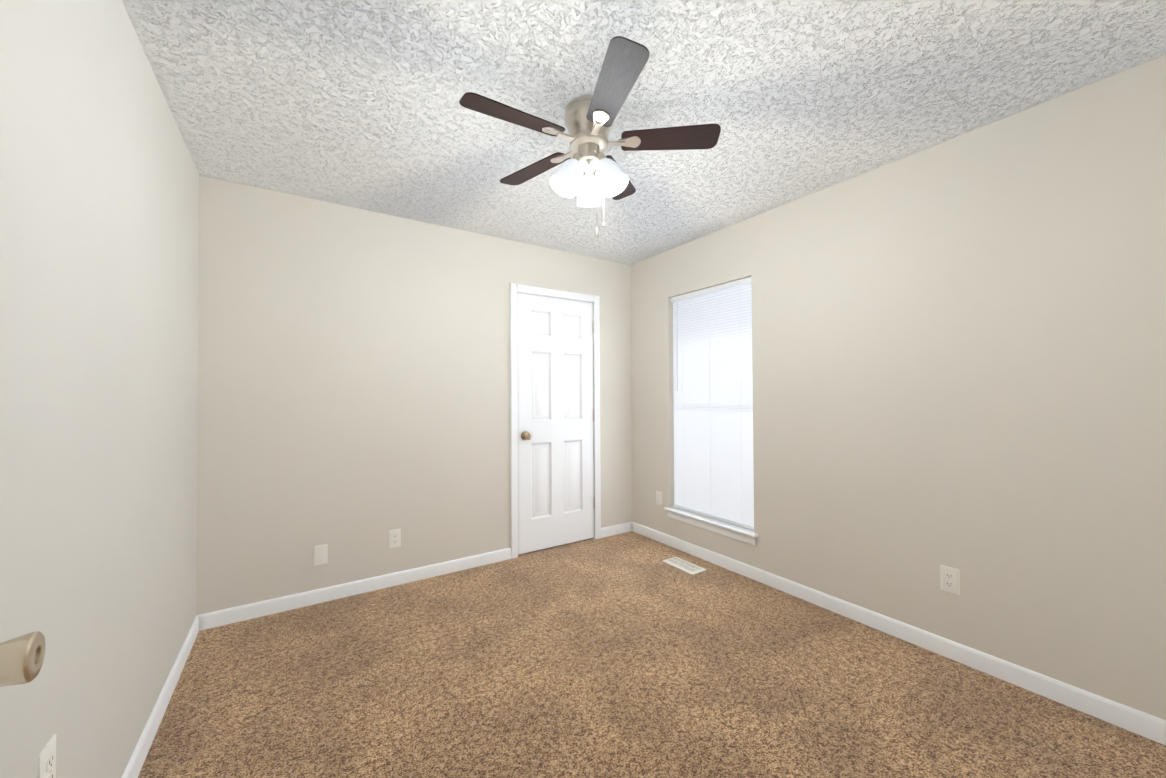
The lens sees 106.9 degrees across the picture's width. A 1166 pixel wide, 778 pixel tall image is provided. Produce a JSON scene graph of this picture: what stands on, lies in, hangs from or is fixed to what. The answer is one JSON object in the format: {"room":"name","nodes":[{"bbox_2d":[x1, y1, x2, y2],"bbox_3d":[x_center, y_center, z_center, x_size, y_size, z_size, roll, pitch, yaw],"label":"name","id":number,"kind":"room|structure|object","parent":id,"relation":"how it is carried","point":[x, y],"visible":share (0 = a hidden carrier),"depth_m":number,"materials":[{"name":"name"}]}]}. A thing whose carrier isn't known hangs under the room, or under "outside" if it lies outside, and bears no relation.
{"room":"empty bedroom","nodes":[
{"label":"empty bedroom","id":0,"kind":"room"},
{"bbox_2d":[0,631,45,686],"bbox_3d":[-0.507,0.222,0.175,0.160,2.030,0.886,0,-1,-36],"label":"door knob","id":1,"kind":"object","parent":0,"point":[21,659],"depth_m":0.51,"materials":[{"name":"beige metal"}]},
{"bbox_2d":[0,0,198,777],"bbox_3d":[-1.264,0.045,1.000,0.115,2.440,3.310,0,-1,-33],"label":"wall","id":2,"kind":"structure","parent":0,"point":[99,227],"depth_m":1.12,"materials":[{"name":"paint"}]},
{"bbox_2d":[37,734,55,777],"bbox_3d":[-1.142,0.818,0.923,0.008,0.118,0.072,0,-1,-33],"label":"duplex electrical outlet","id":3,"kind":"object","parent":2,"relation":"attached to","point":[47,762],"visible":1,"depth_m":0.92,"materials":[{"name":"white plastic"}]},
{"bbox_2d":[121,613,204,777],"bbox_3d":[-1.204,1.224,1.019,0.013,0.082,3.080,0,-1,-33],"label":"baseboard","id":4,"kind":"structure","parent":2,"relation":"attached to","point":[134,766],"depth_m":1.67,"materials":[{"name":"white wood"}]},
{"bbox_2d":[196,175,631,614],"bbox_3d":[-0.842,0.072,3.194,3.010,2.440,0.115,0,-1,-33],"label":"wall","id":5,"kind":"structure","parent":0,"point":[353,386],"depth_m":2.73,"materials":[{"name":"paint"}]},
{"bbox_2d":[314,544,327,565],"bbox_3d":[-1.585,1.003,2.613,0.072,0.118,0.007,0,-1,-33],"label":"electrical outlet","id":6,"kind":"object","parent":5,"relation":"attached to","point":[320,554],"visible":1,"depth_m":2.61,"materials":[{"name":"white plastic"}]},
{"bbox_2d":[205,548,510,629],"bbox_3d":[-1.289,1.248,2.801,1.777,0.082,0.013,0,-1,-33],"label":"baseboard","id":7,"kind":"structure","parent":5,"relation":"attached to","point":[218,618],"depth_m":2.67,"materials":[{"name":"white wood"}]},
{"bbox_2d":[389,529,400,548],"bbox_3d":[-1.238,0.984,2.843,0.072,0.118,0.008,0,-1,-33],"label":"duplex electrical outlet","id":8,"kind":"object","parent":5,"relation":"attached to","point":[394,538],"visible":1,"depth_m":2.84,"materials":[{"name":"white plastic"}]},
{"bbox_2d":[510,283,600,558],"bbox_3d":[-0.231,0.241,3.579,0.841,2.106,0.118,0,-1,-33],"label":"door frame","id":9,"kind":"structure","parent":5,"relation":"attached to","point":[515,289],"depth_m":3.41,"materials":[{"name":"white wood"}]},
{"bbox_2d":[517,293,594,554],"bbox_3d":[-0.195,0.265,3.534,0.726,2.030,0.104,0,-1,-33],"label":"closet door","id":10,"kind":"structure","parent":5,"relation":"in","point":[556,497],"depth_m":3.53,"materials":[{"name":"white wood"}]},
{"bbox_2d":[601,521,632,537],"bbox_3d":[0.288,1.254,3.844,0.322,0.082,0.013,0,-1,-33],"label":"baseboard","id":11,"kind":"structure","parent":5,"relation":"attached to","point":[624,527],"depth_m":3.85,"materials":[{"name":"white wood"}]},
{"bbox_2d":[122,0,1165,264],"bbox_3d":[0.425,-1.230,1.308,3.265,0.100,4.695,0,-1,-33],"label":"ceiling","id":12,"kind":"structure","parent":0,"point":[350,102],"depth_m":1.69,"materials":[{"name":"white paint"}]},
{"bbox_2d":[459,36,720,236],"bbox_3d":[-0.006,-0.894,1.799,1.001,0.554,1.038,0,-1,-33],"label":"ceiling fan","id":13,"kind":"object","parent":12,"relation":"hanging from","point":[589,119],"visible":1,"depth_m":1.74,"materials":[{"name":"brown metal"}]},
{"bbox_2d":[138,531,1165,777],"bbox_3d":[0.439,1.310,1.274,3.265,0.100,4.695,0,-1,-33],"label":"floor","id":14,"kind":"structure","parent":0,"point":[628,655],"depth_m":1.80,"materials":[{"name":"carpet"}]},
{"bbox_2d":[663,557,705,574],"bbox_3d":[0.733,1.278,3.140,0.145,0.010,0.300,0,-1,-33],"label":"air vent register","id":15,"kind":"object","parent":14,"relation":"on","point":[685,566],"visible":1,"depth_m":3.12,"materials":[{"name":"white metal"}]},
{"bbox_2d":[630,55,1165,719],"bbox_3d":[1.353,0.054,2.731,0.140,2.440,3.310,0,-1,-33],"label":"wall","id":16,"kind":"structure","parent":0,"point":[958,351],"depth_m":1.96,"materials":[{"name":"paint"}]},
{"bbox_2d":[656,491,661,505],"bbox_3d":[0.644,0.930,3.664,0.008,0.118,0.072,0,-1,-33],"label":"duplex electrical outlet","id":17,"kind":"object","parent":16,"relation":"attached to","point":[658,498],"visible":1,"depth_m":3.66,"materials":[{"name":"white plastic"}]},
{"bbox_2d":[664,507,757,544],"bbox_3d":[0.949,1.013,3.244,0.113,0.081,0.853,0,-1,-33],"label":"trim","id":18,"kind":"structure","parent":16,"relation":"attached to","point":[742,534],"depth_m":3.17,"materials":[{"name":"white wood"}]},
{"bbox_2d":[633,522,1165,744],"bbox_3d":[1.296,1.233,2.673,0.013,0.082,3.080,0,-1,-33],"label":"baseboard","id":19,"kind":"structure","parent":16,"relation":"attached to","point":[1141,723],"depth_m":2.01,"materials":[{"name":"white wood"}]},
{"bbox_2d":[940,565,959,594],"bbox_3d":[1.724,0.898,2.032,0.008,0.118,0.072,0,-1,-33],"label":"duplex electrical outlet","id":20,"kind":"object","parent":16,"relation":"attached to","point":[950,579],"visible":1,"depth_m":2.03,"materials":[{"name":"white plastic"}]},
{"bbox_3d":[1.012,0.104,3.301,0.070,1.740,0.789,0,-1,-33],"label":"window","id":21,"kind":"structure","parent":0,"visible":0},
{"bbox_2d":[671,277,753,529],"bbox_3d":[0.964,0.102,3.270,0.050,1.734,0.781,0,-1,-33],"label":"window blinds","id":22,"kind":"object","parent":21,"relation":"attached to","point":[713,410],"visible":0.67,"depth_m":3.24,"materials":[{"name":"white plastic"}]}
]}

